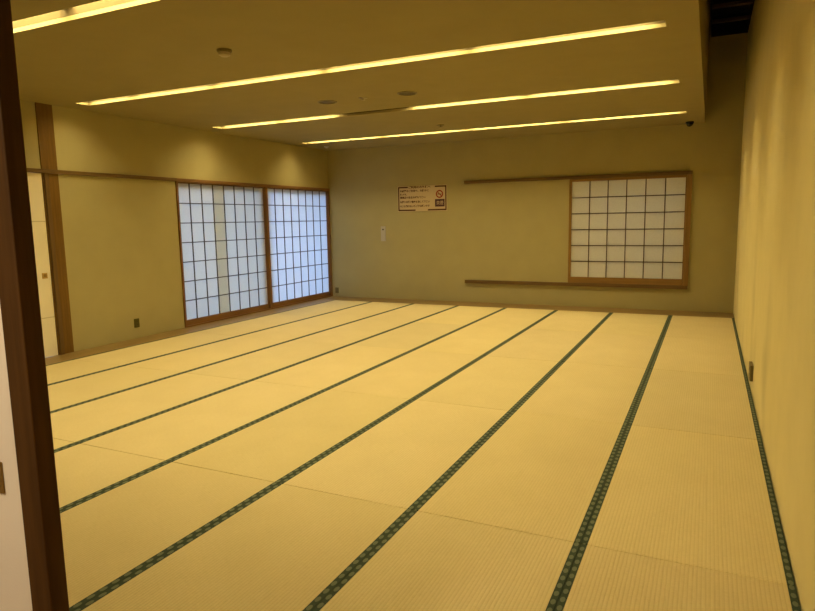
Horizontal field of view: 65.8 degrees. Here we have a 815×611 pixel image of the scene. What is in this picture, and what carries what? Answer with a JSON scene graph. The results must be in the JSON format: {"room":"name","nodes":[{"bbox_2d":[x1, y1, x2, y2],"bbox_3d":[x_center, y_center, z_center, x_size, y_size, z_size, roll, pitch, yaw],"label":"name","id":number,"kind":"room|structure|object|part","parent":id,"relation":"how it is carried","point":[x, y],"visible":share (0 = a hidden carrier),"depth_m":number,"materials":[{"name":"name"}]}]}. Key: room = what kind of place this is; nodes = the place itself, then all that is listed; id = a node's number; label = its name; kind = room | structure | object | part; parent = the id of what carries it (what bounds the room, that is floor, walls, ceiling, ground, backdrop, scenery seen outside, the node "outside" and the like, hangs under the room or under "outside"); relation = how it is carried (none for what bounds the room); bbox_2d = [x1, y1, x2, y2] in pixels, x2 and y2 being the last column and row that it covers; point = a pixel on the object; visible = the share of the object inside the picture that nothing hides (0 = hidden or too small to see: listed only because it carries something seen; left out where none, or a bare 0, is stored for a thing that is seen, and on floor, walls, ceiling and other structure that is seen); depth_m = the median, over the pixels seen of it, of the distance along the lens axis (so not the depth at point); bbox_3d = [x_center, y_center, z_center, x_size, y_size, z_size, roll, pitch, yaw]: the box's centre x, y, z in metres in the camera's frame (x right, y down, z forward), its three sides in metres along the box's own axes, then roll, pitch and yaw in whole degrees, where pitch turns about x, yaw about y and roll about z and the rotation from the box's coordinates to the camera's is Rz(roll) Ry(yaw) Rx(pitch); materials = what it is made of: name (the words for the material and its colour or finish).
{"room":"japanese tatami room","nodes":[
{"label":"japanese tatami room","id":0,"kind":"room"},
{"bbox_2d":[20,100,327,351],"bbox_3d":[-3.943,-1.086,8.649,0.120,3.260,10.450,3,9,25],"label":"wall","id":1,"kind":"structure","parent":0,"point":[122,249],"depth_m":8.74,"materials":[{"name":"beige paint"}]},
{"bbox_2d":[27,172,57,357],"bbox_3d":[-4.566,-0.426,7.284,0.040,2.218,0.935,3,9,25],"label":"sliding door","id":2,"kind":"structure","parent":1,"relation":"in","point":[35,186],"depth_m":7.60,"materials":[{"name":"beige paper"}]},
{"bbox_2d":[35,102,73,354],"bbox_3d":[-4.346,-0.904,7.733,0.072,3.040,0.210,3,9,25],"label":"trim","id":3,"kind":"structure","parent":1,"relation":"attached to","point":[44,115],"depth_m":7.70,"materials":[{"name":"brown wood"}]},
{"bbox_2d":[27,168,176,180],"bbox_3d":[-4.151,-1.677,8.012,0.080,0.046,3.145,3,9,25],"label":"trim","id":4,"kind":"structure","parent":1,"relation":"attached to","point":[31,170],"depth_m":8.18,"materials":[{"name":"brown wood"}]},
{"bbox_2d":[134,318,139,327],"bbox_3d":[-3.818,0.247,8.888,0.013,0.125,0.085,3,9,25],"label":"wall outlet","id":5,"kind":"object","parent":1,"relation":"attached to","point":[136,321],"visible":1,"depth_m":8.88,"materials":[{"name":"brown plastic"}]},
{"bbox_2d":[175,182,186,327],"bbox_3d":[-3.484,-0.760,9.602,0.120,2.222,0.035,3,9,25],"label":"trim","id":6,"kind":"structure","parent":1,"relation":"attached to","point":[176,183],"depth_m":9.57,"materials":[{"name":"brown wood"}]},
{"bbox_2d":[45,296,344,364],"bbox_3d":[-3.680,0.510,8.753,0.400,0.060,10.450,3,9,25],"label":"trim","id":7,"kind":"structure","parent":1,"relation":"attached to","point":[100,349],"depth_m":9.17,"materials":[{"name":"brown wood"}]},
{"bbox_2d":[175,178,329,190],"bbox_3d":[-2.599,-2.152,11.326,0.125,0.051,4.235,3,9,25],"label":"trim","id":8,"kind":"structure","parent":1,"relation":"attached to","point":[178,179],"depth_m":10.83,"materials":[{"name":"brown wood"}]},
{"bbox_2d":[187,295,331,326],"bbox_3d":[-2.555,0.057,11.643,0.120,0.020,4.200,3,9,25],"label":"trim","id":9,"kind":"structure","parent":1,"relation":"attached to","point":[330,295],"depth_m":11.16,"materials":[{"name":"brown wood"}]},
{"bbox_2d":[178,182,269,325],"bbox_3d":[-3.021,-0.903,10.541,0.032,2.194,2.073,3,9,25],"label":"screen","id":10,"kind":"object","parent":9,"relation":"on","point":[223,227],"visible":1,"depth_m":10.46,"materials":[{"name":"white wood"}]},
{"bbox_3d":[-3.040,-1.982,10.394,0.032,0.015,2.045,3,9,25],"label":"rail","id":11,"kind":"part","parent":10,"relation":"part of","materials":[{"name":"brown wood"}]},
{"bbox_3d":[-3.003,0.142,10.683,0.032,0.085,2.045,3,9,25],"label":"rail","id":12,"kind":"part","parent":10,"relation":"part of","materials":[{"name":"brown wood"}]},
{"bbox_2d":[267,188,329,306],"bbox_3d":[-2.117,-1.175,12.421,0.032,2.194,2.015,3,9,25],"label":"screen","id":13,"kind":"object","parent":9,"relation":"on","point":[298,219],"visible":1,"depth_m":12.37,"materials":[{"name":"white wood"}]},
{"bbox_3d":[-2.136,-2.254,12.275,0.032,0.015,1.987,3,9,25],"label":"rail","id":14,"kind":"part","parent":13,"relation":"part of","materials":[{"name":"brown wood"}]},
{"bbox_3d":[-2.099,-0.130,12.563,0.032,0.085,1.987,3,9,25],"label":"rail","id":15,"kind":"part","parent":13,"relation":"part of","materials":[{"name":"brown wood"}]},
{"bbox_2d":[264,187,272,308],"bbox_3d":[-2.572,-1.034,11.499,0.120,2.222,0.056,3,9,25],"label":"trim","id":16,"kind":"structure","parent":1,"relation":"attached to","point":[265,188],"depth_m":11.46,"materials":[{"name":"brown wood"}]},
{"bbox_2d":[10,0,709,150],"bbox_3d":[-0.719,-3.222,6.790,7.113,1.680,10.450,3,9,25],"label":"ceiling","id":17,"kind":"structure","parent":0,"point":[137,47],"depth_m":5.95,"materials":[{"name":"beige paint"}]},
{"bbox_2d":[12,0,136,28],"bbox_3d":[-1.957,-2.084,4.168,6.562,0.111,0.199,3,9,25],"label":"strip light","id":18,"kind":"object","parent":17,"relation":"attached to","point":[101,4],"visible":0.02,"depth_m":4.49,"materials":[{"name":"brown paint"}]},
{"bbox_2d":[217,48,231,56],"bbox_3d":[-1.548,-2.133,5.326,0.124,0.055,0.124,3,9,25],"label":"smoke detector","id":19,"kind":"object","parent":17,"relation":"attached to","point":[223,52],"visible":1,"depth_m":5.29,"materials":[{"name":"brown plastic"}]},
{"bbox_2d":[318,100,336,103],"bbox_3d":[-0.983,-2.491,7.722,0.236,0.010,0.236,3,9,25],"label":"ceiling speaker","id":20,"kind":"object","parent":17,"relation":"attached to","point":[321,101],"visible":1,"depth_m":7.72,"materials":[{"name":"brown"}]},
{"bbox_2d":[319,101,334,103],"bbox_3d":[-0.983,-2.493,7.722,0.200,0.006,0.200,3,9,25],"label":"grille","id":21,"kind":"object","parent":20,"relation":"attached to","point":[321,102],"depth_m":7.73,"materials":[{"name":"white metal"}]},
{"bbox_2d":[85,20,664,102],"bbox_3d":[-0.982,-2.377,6.196,6.562,0.111,0.199,3,9,25],"label":"strip light","id":22,"kind":"object","parent":17,"relation":"attached to","point":[657,22],"visible":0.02,"depth_m":5.84,"materials":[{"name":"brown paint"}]},
{"bbox_2d":[397,91,416,95],"bbox_3d":[-0.004,-2.449,7.280,0.236,0.010,0.236,3,9,25],"label":"ceiling speaker","id":23,"kind":"object","parent":17,"relation":"attached to","point":[403,93],"visible":1,"depth_m":7.26,"materials":[{"name":"brown"}]},
{"bbox_2d":[399,92,415,94],"bbox_3d":[-0.004,-2.451,7.279,0.200,0.006,0.200,3,9,25],"label":"grille","id":24,"kind":"object","parent":23,"relation":"attached to","point":[400,93],"depth_m":7.27,"materials":[{"name":"white metal"}]},
{"bbox_2d":[219,79,678,126],"bbox_3d":[0.015,-2.676,8.270,6.562,0.111,0.239,3,9,25],"label":"strip light","id":25,"kind":"object","parent":17,"relation":"attached to","point":[676,79],"visible":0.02,"depth_m":8.04,"materials":[{"name":"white plastic"}]},
{"bbox_2d":[686,121,693,126],"bbox_3d":[4.440,-2.851,9.907,0.124,0.076,0.124,3,9,25],"label":"ceiling camera","id":26,"kind":"object","parent":17,"relation":"attached to","point":[688,123],"visible":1,"depth_m":9.87,"materials":[{"name":"black plastic"}]},
{"bbox_2d":[711,0,754,36],"bbox_3d":[2.737,-3.670,5.067,0.509,0.310,10.442,3,9,25],"label":"air vent","id":27,"kind":"object","parent":17,"relation":"in","point":[728,17],"visible":1,"depth_m":9.56,"materials":[{"name":"black"}]},
{"bbox_2d":[327,16,747,312],"bbox_3d":[1.774,-2.372,11.645,7.770,4.800,0.150,3,9,25],"label":"wall","id":28,"kind":"structure","parent":0,"point":[499,231],"depth_m":11.53,"materials":[{"name":"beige paint"}]},
{"bbox_2d":[327,191,332,295],"bbox_3d":[-1.682,-1.301,13.350,0.120,2.222,0.048,3,9,25],"label":"trim","id":29,"kind":"structure","parent":28,"relation":"attached to","point":[328,196],"depth_m":13.31,"materials":[{"name":"brown wood"}]},
{"bbox_2d":[381,226,385,240],"bbox_3d":[-0.492,-1.455,12.772,0.110,0.300,0.020,3,9,25],"label":"wall control","id":30,"kind":"object","parent":28,"relation":"attached to","point":[383,228],"visible":1,"depth_m":12.77,"materials":[{"name":"beige plastic"}]},
{"bbox_2d":[398,185,446,211],"bbox_3d":[0.284,-2.092,12.309,1.055,0.495,0.014,3,9,25],"label":"notice sign","id":31,"kind":"object","parent":28,"relation":"attached to","point":[426,197],"visible":1,"depth_m":12.30,"materials":[{"name":"beige paper"}]},
{"bbox_3d":[0.624,-1.983,12.156,0.198,0.143,0.001,3,9,25],"label":"caption panel","id":32,"kind":"part","parent":31,"relation":"part of","materials":[{"name":"black"}]},
{"bbox_2d":[336,297,733,317],"bbox_3d":[1.895,0.035,11.527,7.249,0.059,0.577,3,9,25],"label":"trim","id":33,"kind":"structure","parent":28,"relation":"attached to","point":[410,301],"depth_m":11.21,"materials":[{"name":"brown wood"}]},
{"bbox_2d":[465,280,687,288],"bbox_3d":[2.882,-0.384,11.303,3.920,0.059,0.062,3,9,25],"label":"trim","id":34,"kind":"structure","parent":28,"relation":"attached to","point":[466,281],"depth_m":11.19,"materials":[{"name":"brown wood"}]},
{"bbox_2d":[464,170,692,183],"bbox_3d":[2.850,-2.241,11.048,3.925,0.055,0.065,3,9,25],"label":"trim","id":35,"kind":"structure","parent":28,"relation":"attached to","point":[670,172],"depth_m":10.92,"materials":[{"name":"brown wood"}]},
{"bbox_2d":[568,174,686,285],"bbox_3d":[3.711,-1.272,10.760,1.887,1.815,0.032,3,9,25],"label":"screen","id":36,"kind":"object","parent":28,"relation":"attached to","point":[623,230],"visible":1,"depth_m":10.74,"materials":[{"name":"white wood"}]},
{"bbox_3d":[3.738,-0.424,10.869,1.824,0.105,0.032,3,9,25],"label":"rail","id":37,"kind":"part","parent":36,"relation":"part of","materials":[{"name":"brown wood"}]},
{"bbox_3d":[3.708,-2.148,10.635,1.824,0.045,0.032,3,9,25],"label":"rail","id":38,"kind":"part","parent":36,"relation":"part of","materials":[{"name":"brown wood"}]},
{"bbox_2d":[683,174,692,285],"bbox_3d":[4.604,-1.231,10.348,0.075,1.820,0.070,3,9,25],"label":"trim","id":39,"kind":"structure","parent":28,"relation":"attached to","point":[689,176],"depth_m":10.32,"materials":[{"name":"brown wood"}]},
{"bbox_2d":[733,0,814,610],"bbox_3d":[2.556,-1.366,4.141,0.150,4.800,13.150,3,9,25],"label":"wall","id":40,"kind":"structure","parent":0,"point":[774,308],"depth_m":3.73,"materials":[{"name":"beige paint"}]},
{"bbox_2d":[748,361,753,380],"bbox_3d":[3.091,0.592,5.671,0.029,0.140,0.200,3,9,25],"label":"wall outlet","id":41,"kind":"object","parent":40,"relation":"attached to","point":[751,367],"visible":1,"depth_m":5.59,"materials":[{"name":"brown plastic"}]},
{"bbox_3d":[-0.374,0.733,7.279,7.950,0.098,10.600,3,9,25],"label":"floor","id":42,"kind":"structure","parent":0,"visible":0},
{"bbox_2d":[53,438,75,450],"bbox_3d":[-3.267,1.151,3.975,0.908,0.061,1.955,3,9,25],"label":"mat","id":43,"kind":"object","parent":42,"relation":"on","point":[58,444],"visible":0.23,"depth_m":4.64,"materials":[{"name":"wicker"}]},
{"bbox_2d":[46,360,122,384],"bbox_3d":[-4.053,0.822,6.499,0.874,0.061,1.955,3,9,25],"label":"mat","id":44,"kind":"object","parent":42,"relation":"on","point":[69,369],"visible":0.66,"depth_m":7.04,"materials":[{"name":"wicker"}]},
{"bbox_2d":[54,443,167,509],"bbox_3d":[-2.446,1.189,3.586,0.908,0.061,1.955,3,9,25],"label":"mat","id":45,"kind":"object","parent":42,"relation":"on","point":[83,471],"visible":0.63,"depth_m":4.14,"materials":[{"name":"wicker"}]},
{"bbox_2d":[48,366,182,411],"bbox_3d":[-3.246,0.860,6.116,0.908,0.061,1.955,3,9,25],"label":"mat","id":46,"kind":"object","parent":42,"relation":"on","point":[71,392],"visible":0.52,"depth_m":6.36,"materials":[{"name":"wicker"}]},
{"bbox_2d":[50,373,249,442],"bbox_3d":[-2.425,0.898,5.727,0.908,0.061,1.955,3,9,25],"label":"mat","id":47,"kind":"object","parent":42,"relation":"on","point":[80,422],"visible":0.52,"depth_m":5.61,"materials":[{"name":"wicker"}]},
{"bbox_2d":[72,332,236,365],"bbox_3d":[-3.211,0.569,8.250,0.874,0.061,1.955,3,9,25],"label":"mat","id":48,"kind":"object","parent":42,"relation":"on","point":[144,351],"visible":0.62,"depth_m":8.11,"materials":[{"name":"wicker"}]},
{"bbox_2d":[60,461,277,610],"bbox_3d":[-1.624,1.228,3.196,0.908,0.061,1.955,3,9,25],"label":"mat","id":49,"kind":"object","parent":42,"relation":"on","point":[109,535],"visible":0.66,"depth_m":3.44,"materials":[{"name":"wicker"}]},
{"bbox_2d":[79,380,325,460],"bbox_3d":[-1.603,0.936,5.337,0.908,0.061,1.955,3,9,25],"label":"mat","id":50,"kind":"object","parent":42,"relation":"on","point":[168,435],"visible":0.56,"depth_m":5.11,"materials":[{"name":"wicker"}]},
{"bbox_2d":[124,336,289,372],"bbox_3d":[-2.404,0.607,7.868,0.908,0.061,1.955,3,9,25],"label":"mat","id":51,"kind":"object","parent":42,"relation":"on","point":[186,360],"visible":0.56,"depth_m":7.71,"materials":[{"name":"wicker"}]},
{"bbox_2d":[73,483,411,610],"bbox_3d":[-0.802,1.266,2.807,0.908,0.061,1.955,3,9,25],"label":"mat","id":52,"kind":"object","parent":42,"relation":"on","point":[286,548],"visible":0.83,"depth_m":3.01,"materials":[{"name":"wicker"}]},
{"bbox_2d":[194,314,313,335],"bbox_3d":[-2.368,0.317,10.002,0.874,0.061,1.955,3,9,25],"label":"mat","id":53,"kind":"object","parent":42,"relation":"on","point":[239,328],"visible":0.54,"depth_m":9.87,"materials":[{"name":"wicker"}]},
{"bbox_2d":[184,340,347,379],"bbox_3d":[-1.583,0.645,7.478,0.908,0.061,1.955,3,9,25],"label":"mat","id":54,"kind":"object","parent":42,"relation":"on","point":[259,363],"visible":0.64,"depth_m":7.31,"materials":[{"name":"wicker"}]},
{"bbox_2d":[170,389,412,482],"bbox_3d":[-0.782,0.975,4.948,0.908,0.061,1.955,3,9,25],"label":"mat","id":55,"kind":"object","parent":42,"relation":"on","point":[276,446],"visible":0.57,"depth_m":4.71,"materials":[{"name":"wicker"}]},
{"bbox_2d":[240,316,359,339],"bbox_3d":[-1.562,0.354,9.619,0.908,0.061,1.955,3,9,25],"label":"mat","id":56,"kind":"object","parent":42,"relation":"on","point":[301,328],"visible":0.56,"depth_m":9.49,"materials":[{"name":"wicker"}]},
{"bbox_2d":[274,300,368,315],"bbox_3d":[-1.526,0.064,11.754,0.874,0.061,1.955,3,9,25],"label":"mat","id":57,"kind":"object","parent":42,"relation":"on","point":[334,305],"visible":0.55,"depth_m":11.64,"materials":[{"name":"wicker"}]},
{"bbox_2d":[251,345,411,388],"bbox_3d":[-0.761,0.684,7.089,0.908,0.061,1.955,3,9,25],"label":"mat","id":58,"kind":"object","parent":42,"relation":"on","point":[327,370],"visible":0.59,"depth_m":6.92,"materials":[{"name":"wicker"}]},
{"bbox_2d":[294,319,410,344],"bbox_3d":[-0.740,0.393,9.230,0.908,0.061,1.955,3,9,25],"label":"mat","id":59,"kind":"object","parent":42,"relation":"on","point":[356,331],"visible":0.64,"depth_m":9.09,"materials":[{"name":"wicker"}]},
{"bbox_2d":[318,302,410,318],"bbox_3d":[-0.719,0.101,11.371,0.908,0.061,1.955,3,9,25],"label":"mat","id":60,"kind":"object","parent":42,"relation":"on","point":[362,311],"visible":0.63,"depth_m":11.26,"materials":[{"name":"wicker"}]},
{"bbox_2d":[279,399,511,509],"bbox_3d":[0.040,1.013,4.558,0.908,0.061,1.955,3,9,25],"label":"mat","id":61,"kind":"object","parent":42,"relation":"on","point":[399,459],"visible":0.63,"depth_m":4.30,"materials":[{"name":"wicker"}]},
{"bbox_2d":[328,350,482,398],"bbox_3d":[0.061,0.722,6.699,0.908,0.061,1.955,3,9,25],"label":"mat","id":62,"kind":"object","parent":42,"relation":"on","point":[411,374],"visible":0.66,"depth_m":6.52,"materials":[{"name":"wicker"}]},
{"bbox_2d":[350,322,466,349],"bbox_3d":[0.081,0.431,8.840,0.908,0.061,1.955,3,9,25],"label":"mat","id":63,"kind":"object","parent":42,"relation":"on","point":[413,335],"visible":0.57,"depth_m":8.70,"materials":[{"name":"wicker"}]},
{"bbox_2d":[364,304,455,321],"bbox_3d":[0.102,0.140,10.982,0.908,0.061,1.955,3,9,25],"label":"mat","id":64,"kind":"object","parent":42,"relation":"on","point":[413,312],"visible":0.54,"depth_m":10.86,"materials":[{"name":"wicker"}]},
{"bbox_2d":[311,510,579,610],"bbox_3d":[0.019,1.304,2.417,0.908,0.061,1.955,3,9,25],"label":"mat","id":65,"kind":"object","parent":42,"relation":"on","point":[427,562],"visible":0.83,"depth_m":2.87,"materials":[{"name":"wicker"}]},
{"bbox_2d":[414,306,503,324],"bbox_3d":[0.924,0.178,10.592,0.908,0.061,1.955,3,9,25],"label":"mat","id":66,"kind":"object","parent":42,"relation":"on","point":[460,315],"visible":0.61,"depth_m":10.47,"materials":[{"name":"wicker"}]},
{"bbox_2d":[414,325,526,355],"bbox_3d":[0.903,0.469,8.451,0.908,0.061,1.955,3,9,25],"label":"mat","id":67,"kind":"object","parent":42,"relation":"on","point":[469,339],"visible":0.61,"depth_m":8.31,"materials":[{"name":"wicker"}]},
{"bbox_2d":[414,356,560,410],"bbox_3d":[0.882,0.760,6.310,0.908,0.061,1.955,3,9,25],"label":"mat","id":68,"kind":"object","parent":42,"relation":"on","point":[491,382],"visible":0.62,"depth_m":6.11,"materials":[{"name":"wicker"}]},
{"bbox_2d":[469,308,555,327],"bbox_3d":[1.745,0.216,10.203,0.908,0.061,1.955,3,9,25],"label":"mat","id":69,"kind":"object","parent":42,"relation":"on","point":[506,317],"visible":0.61,"depth_m":10.08,"materials":[{"name":"wicker"}]},
{"bbox_2d":[413,411,626,543],"bbox_3d":[0.861,1.052,4.169,0.908,0.061,1.955,3,9,25],"label":"mat","id":70,"kind":"object","parent":42,"relation":"on","point":[536,474],"visible":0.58,"depth_m":3.89,"materials":[{"name":"wicker"}]},
{"bbox_2d":[484,328,591,361],"bbox_3d":[1.724,0.507,8.061,0.908,0.061,1.955,3,9,25],"label":"mat","id":71,"kind":"object","parent":42,"relation":"on","point":[534,344],"visible":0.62,"depth_m":7.91,"materials":[{"name":"wicker"}]},
{"bbox_2d":[528,310,610,331],"bbox_3d":[2.567,0.255,9.813,0.908,0.061,1.955,3,9,25],"label":"mat","id":72,"kind":"object","parent":42,"relation":"on","point":[580,321],"visible":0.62,"depth_m":9.69,"materials":[{"name":"wicker"}]},
{"bbox_2d":[513,362,648,424],"bbox_3d":[1.704,0.799,5.920,0.908,0.061,1.955,3,9,25],"label":"mat","id":73,"kind":"object","parent":42,"relation":"on","point":[602,393],"visible":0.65,"depth_m":5.71,"materials":[{"name":"wicker"}]},
{"bbox_2d":[562,332,661,368],"bbox_3d":[2.546,0.546,7.672,0.908,0.061,1.955,3,9,25],"label":"mat","id":74,"kind":"object","parent":42,"relation":"on","point":[622,350],"visible":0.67,"depth_m":7.51,"materials":[{"name":"wicker"}]},
{"bbox_2d":[593,313,670,335],"bbox_3d":[3.388,0.293,9.424,0.908,0.061,1.955,3,9,25],"label":"mat","id":75,"kind":"object","parent":42,"relation":"on","point":[615,323],"visible":0.7,"depth_m":9.29,"materials":[{"name":"wicker"}]},
{"bbox_2d":[554,544,800,610],"bbox_3d":[0.839,1.343,2.028,0.904,0.061,1.955,3,9,25],"label":"mat","id":76,"kind":"object","parent":42,"relation":"on","point":[598,579],"visible":1,"depth_m":2.70,"materials":[{"name":"wicker"}]},
{"bbox_2d":[581,425,794,585],"bbox_3d":[1.681,1.090,3.780,0.904,0.061,1.955,3,9,25],"label":"mat","id":77,"kind":"object","parent":42,"relation":"on","point":[706,501],"visible":0.8,"depth_m":3.47,"materials":[{"name":"wicker"}]},
{"bbox_2d":[628,369,761,439],"bbox_3d":[2.523,0.837,5.532,0.904,0.061,1.955,3,9,25],"label":"mat","id":78,"kind":"object","parent":42,"relation":"on","point":[705,403],"visible":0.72,"depth_m":5.31,"materials":[{"name":"wicker"}]},
{"bbox_2d":[650,336,746,375],"bbox_3d":[3.366,0.584,7.283,0.904,0.061,1.955,3,9,25],"label":"mat","id":79,"kind":"object","parent":42,"relation":"on","point":[710,356],"visible":0.75,"depth_m":7.11,"materials":[{"name":"wicker"}]},
{"bbox_2d":[663,315,738,340],"bbox_3d":[4.208,0.331,9.035,0.904,0.061,1.955,3,9,25],"label":"mat","id":80,"kind":"object","parent":42,"relation":"on","point":[716,328],"visible":0.74,"depth_m":8.90,"materials":[{"name":"wicker"}]},
{"bbox_3d":[-0.496,1.439,1.497,2.860,0.060,0.158,3,9,25],"label":"trim","id":81,"kind":"structure","parent":42,"relation":"on","visible":0},
{"bbox_2d":[0,307,32,610],"bbox_3d":[-1.373,0.272,1.731,0.957,2.216,0.032,3,9,25],"label":"sliding door","id":82,"kind":"structure","parent":81,"relation":"on","point":[15,593],"depth_m":1.57,"materials":[{"name":"paper"}]},
{"bbox_3d":[-1.045,0.427,1.583,0.088,0.082,0.006,3,9,25],"label":"door pull","id":83,"kind":"part","parent":82,"relation":"part of","materials":[{"name":"gold metal"}]},
{"bbox_3d":[-2.775,-1.006,2.185,7.770,4.800,0.120,3,9,25],"label":"wall","id":84,"kind":"structure","parent":0,"visible":0},
{"bbox_2d":[0,0,69,610],"bbox_3d":[-0.903,0.263,1.512,0.077,2.280,0.047,3,9,25],"label":"trim","id":85,"kind":"structure","parent":84,"relation":"attached to","point":[19,293],"depth_m":1.47,"materials":[{"name":"brown wood"}]}
]}

